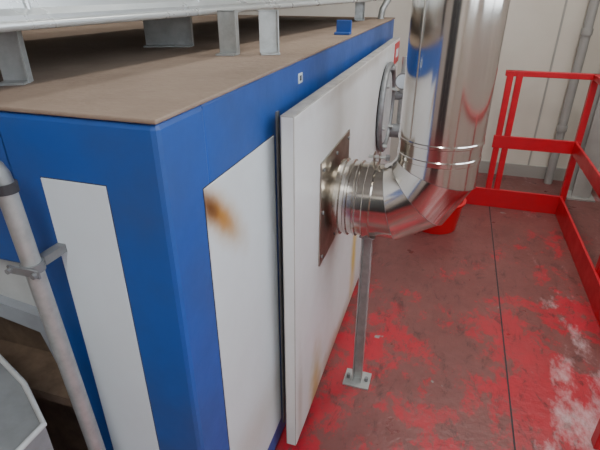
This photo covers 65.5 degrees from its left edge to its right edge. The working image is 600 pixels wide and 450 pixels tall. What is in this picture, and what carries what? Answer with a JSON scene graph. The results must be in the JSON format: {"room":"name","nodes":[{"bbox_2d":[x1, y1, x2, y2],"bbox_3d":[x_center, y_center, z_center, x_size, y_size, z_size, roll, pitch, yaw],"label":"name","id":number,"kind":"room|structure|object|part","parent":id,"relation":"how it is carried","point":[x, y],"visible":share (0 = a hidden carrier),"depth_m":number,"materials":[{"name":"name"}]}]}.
{"room":"boiler room","nodes":[
{"label":"boiler room","id":0,"kind":"room"},
{"bbox_2d":[238,0,599,171],"bbox_3d":[0.191,-2.531,4.306,5.750,3.900,0.120,8,28,16],"label":"wall","id":1,"kind":"structure","parent":0,"point":[532,26],"depth_m":4.19,"materials":[{"name":"white metal"}]},
{"bbox_2d":[479,160,599,180],"bbox_3d":[1.981,-0.556,4.593,1.950,0.120,0.020,8,28,16],"label":"baseboard","id":2,"kind":"structure","parent":1,"relation":"attached to","point":[511,169],"depth_m":4.53,"materials":[{"name":"grey"}]},
{"bbox_2d":[527,0,567,164],"bbox_3d":[2.204,-2.209,3.675,0.015,3.900,0.012,8,28,16],"label":"trim","id":3,"kind":"structure","parent":1,"relation":"attached to","point":[566,1],"depth_m":4.10,"materials":[{"name":"grey metal"}]},
{"bbox_2d":[544,0,599,183],"bbox_3d":[2.355,-2.151,3.561,0.088,3.900,0.163,8,28,16],"label":"pipe","id":4,"kind":"object","parent":1,"relation":"attached to","point":[586,33],"visible":1,"depth_m":3.98,"materials":[{"name":"grey metal"}]},
{"bbox_2d":[556,125,567,131],"bbox_3d":[2.344,-0.865,4.176,0.088,0.050,0.088,8,28,16],"label":"socket","id":5,"kind":"object","parent":4,"relation":"attached to","point":[560,128],"depth_m":4.14,"materials":[{"name":"grey paint"}]},
{"bbox_2d":[580,28,593,35],"bbox_3d":[2.344,-1.578,3.813,0.088,0.050,0.088,8,28,16],"label":"clamp","id":6,"kind":"object","parent":4,"relation":"attached to","point":[584,31],"depth_m":3.78,"materials":[{"name":"grey metal"}]},
{"bbox_2d":[275,172,599,449],"bbox_3d":[-0.938,0.876,2.046,5.750,0.120,7.350,8,28,16],"label":"floor","id":7,"kind":"structure","parent":0,"point":[434,350],"depth_m":2.42,"materials":[{"name":"red paint"}]},
{"bbox_2d":[0,354,53,449],"bbox_3d":[-1.006,0.735,1.217,1.029,0.886,0.424,8,28,16],"label":"tank","id":8,"kind":"object","parent":7,"relation":"on","point":[23,425],"visible":1,"depth_m":0.94,"materials":[{"name":"metal"}]},
{"bbox_2d":[0,14,406,449],"bbox_3d":[-0.894,-0.345,2.708,2.742,1.456,3.051,8,28,16],"label":"boiler","id":9,"kind":"object","parent":7,"relation":"on","point":[204,283],"visible":0.9,"depth_m":1.15,"materials":[{"name":"blue paint"}]},
{"bbox_2d":[0,339,72,407],"bbox_3d":[-0.938,0.390,1.382,0.775,0.030,0.128,8,28,16],"label":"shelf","id":10,"kind":"object","parent":9,"relation":"attached to","point":[35,363],"depth_m":1.32,"materials":[{"name":"brown wood"}]},
{"bbox_2d":[0,161,105,449],"bbox_3d":[-0.795,0.428,1.205,0.752,1.344,0.110,8,28,16],"label":"pipe","id":11,"kind":"object","parent":9,"relation":"attached to","point":[32,265],"visible":1,"depth_m":0.93,"materials":[{"name":"metal"}]},
{"bbox_3d":[-0.429,0.415,1.142,0.149,1.118,0.013,8,28,16],"label":"stripe panel","id":12,"kind":"part","parent":9,"relation":"part of","materials":[{"name":"white metal"}]},
{"bbox_3d":[-0.386,0.394,1.212,0.360,1.397,0.170,8,28,16],"label":"corner post","id":13,"kind":"part","parent":9,"relation":"part of","materials":[{"name":"blue metal"}]},
{"bbox_2d":[0,0,379,85],"bbox_3d":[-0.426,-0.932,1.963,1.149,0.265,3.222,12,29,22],"label":"cable tray","id":14,"kind":"object","parent":9,"relation":"on","point":[167,23],"visible":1,"depth_m":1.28,"materials":[{"name":"metal"}]},
{"bbox_3d":[-0.644,-0.383,1.035,0.055,0.130,0.005,-5,27,-10],"label":"bracket leg","id":15,"kind":"part","parent":14,"relation":"part of","materials":[{"name":"metal"}]},
{"bbox_3d":[-0.479,-0.716,1.689,0.170,0.130,0.005,-1,27,-2],"label":"bracket leg","id":16,"kind":"part","parent":14,"relation":"part of","materials":[{"name":"metal"}]},
{"bbox_3d":[-0.229,-0.609,1.478,0.060,0.130,0.005,5,28,11],"label":"bracket leg","id":17,"kind":"part","parent":14,"relation":"part of","materials":[{"name":"metal"}]},
{"bbox_3d":[-0.101,-0.619,1.498,0.060,0.130,0.005,-5,27,-10],"label":"bracket leg","id":18,"kind":"part","parent":14,"relation":"part of","materials":[{"name":"metal"}]},
{"bbox_3d":[0.388,-1.401,3.034,0.060,0.130,0.005,0,27,0],"label":"bracket leg","id":19,"kind":"part","parent":14,"relation":"part of","materials":[{"name":"metal"}]},
{"bbox_3d":[-0.141,0.338,1.393,0.013,1.126,0.411,8,28,16],"label":"panel","id":20,"kind":"part","parent":9,"relation":"part of","materials":[{"name":"white metal"}]},
{"bbox_3d":[-0.032,0.279,1.513,0.032,1.262,0.011,8,28,16],"label":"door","id":21,"kind":"part","parent":9,"relation":"part of","materials":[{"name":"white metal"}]},
{"bbox_3d":[0.136,-0.119,1.820,0.006,0.400,0.440,8,28,16],"label":"flue plate","id":22,"kind":"part","parent":9,"relation":"part of","materials":[{"name":"silver metal"}]},
{"bbox_3d":[0.312,-0.215,2.482,0.038,1.270,2.290,8,28,16],"label":"door","id":23,"kind":"part","parent":9,"relation":"part of","materials":[{"name":"paint"}]},
{"bbox_2d":[334,20,351,34],"bbox_3d":[0.197,-0.901,2.129,0.070,0.060,0.055,8,28,16],"label":"lifting lug","id":24,"kind":"object","parent":9,"relation":"on","point":[343,27],"visible":1,"depth_m":2.13,"materials":[{"name":"blue paint"}]},
{"bbox_3d":[0.330,-0.212,2.477,0.004,1.262,2.282,8,28,16],"label":"door","id":25,"kind":"part","parent":9,"relation":"part of","materials":[{"name":"white metal"}]},
{"bbox_2d":[378,0,390,18],"bbox_3d":[0.714,-1.763,3.070,0.375,0.747,0.062,-6,28,-11],"label":"flexible hose","id":26,"kind":"object","parent":9,"relation":"on","point":[383,7],"visible":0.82,"depth_m":3.16,"materials":[{"name":"metal"}]},
{"bbox_3d":[0.519,-0.708,2.822,0.010,0.420,0.420,8,28,16],"label":"hatch lid","id":27,"kind":"part","parent":9,"relation":"part of","materials":[{"name":"paint"}]},
{"bbox_3d":[0.640,-1.141,3.088,0.004,0.130,0.220,8,28,16],"label":"warning plate","id":28,"kind":"part","parent":9,"relation":"part of","materials":[{"name":"red paint"}]},
{"bbox_2d":[328,0,510,239],"bbox_3d":[0.381,-1.338,1.107,0.509,3.116,0.296,8,28,16],"label":"duct","id":29,"kind":"object","parent":9,"relation":"attached to","point":[454,48],"visible":1,"depth_m":1.48,"materials":[{"name":"metal"}]},
{"bbox_2d":[342,235,374,390],"bbox_3d":[0.270,0.383,2.026,0.120,0.779,0.105,8,28,16],"label":"support stand","id":30,"kind":"object","parent":7,"relation":"on","point":[355,377],"visible":0.94,"depth_m":2.05,"materials":[{"name":"metal"}]},
{"bbox_3d":[0.270,0.726,2.201,0.120,0.008,0.105,8,28,16],"label":"plate","id":31,"kind":"part","parent":30,"relation":"part of","materials":[{"name":"metal"}]},
{"bbox_3d":[0.269,0.039,1.848,0.060,0.005,0.060,8,28,16],"label":"head plate","id":32,"kind":"part","parent":30,"relation":"part of","materials":[{"name":"metal"}]},
{"bbox_2d":[422,198,465,234],"bbox_3d":[1.042,-0.105,3.579,0.410,0.233,0.410,8,28,16],"label":"plastic tub","id":33,"kind":"object","parent":7,"relation":"on","point":[449,225],"visible":0.22,"depth_m":3.46,"materials":[{"name":"red plastic"}]},
{"bbox_2d":[489,206,515,449],"bbox_3d":[1.040,0.643,2.371,0.007,0.002,3.700,8,28,16],"label":"floor seam","id":34,"kind":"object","parent":7,"relation":"on","point":[489,206],"depth_m":2.38,"materials":[{"name":"grey"}]},
{"bbox_2d":[466,70,599,449],"bbox_3d":[0.966,0.109,2.209,1.325,1.100,3.642,8,28,16],"label":"safety railing","id":35,"kind":"object","parent":7,"relation":"on","point":[589,275],"visible":0.84,"depth_m":3.56,"materials":[{"name":"red metal"}]},
{"bbox_3d":[1.571,-0.661,3.720,0.045,1.100,0.045,8,28,16],"label":"post","id":36,"kind":"part","parent":35,"relation":"part of","materials":[{"name":"red metal"}]},
{"bbox_3d":[1.633,-0.652,3.702,0.045,1.100,0.045,8,28,16],"label":"post","id":37,"kind":"part","parent":35,"relation":"part of","materials":[{"name":"red metal"}]},
{"bbox_3d":[2.110,-0.583,3.567,0.045,1.100,0.045,8,28,16],"label":"post corner","id":38,"kind":"part","parent":35,"relation":"part of","materials":[{"name":"red paint"}]},
{"bbox_3d":[1.207,0.401,1.635,0.050,1.100,0.050,8,28,16],"label":"gate post","id":39,"kind":"part","parent":35,"relation":"part of","materials":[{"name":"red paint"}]},
{"bbox_3d":[1.766,-0.075,2.571,0.045,1.100,0.045,8,28,16],"label":"post","id":40,"kind":"part","parent":35,"relation":"part of","materials":[{"name":"red metal"}]},
{"bbox_2d":[566,190,594,201],"bbox_3d":[2.468,-0.267,4.142,0.220,0.015,0.240,8,28,16],"label":"base plate","id":41,"kind":"object","parent":7,"relation":"on","point":[590,199],"visible":0.43,"depth_m":4.05,"materials":[{"name":"grey paint"}]},
{"bbox_2d":[569,84,599,190],"bbox_3d":[2.492,-2.038,3.323,0.140,3.885,0.015,8,28,16],"label":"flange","id":42,"kind":"object","parent":41,"relation":"on","point":[597,94],"visible":0.2,"depth_m":3.96,"materials":[{"name":"grey paint"}]},
{"bbox_2d":[571,96,599,197],"bbox_3d":[2.446,-1.973,3.196,0.140,3.885,0.015,8,28,16],"label":"wall","id":43,"kind":"structure","parent":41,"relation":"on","point":[582,188],"depth_m":3.90,"materials":[{"name":"grey paint"}]}
]}

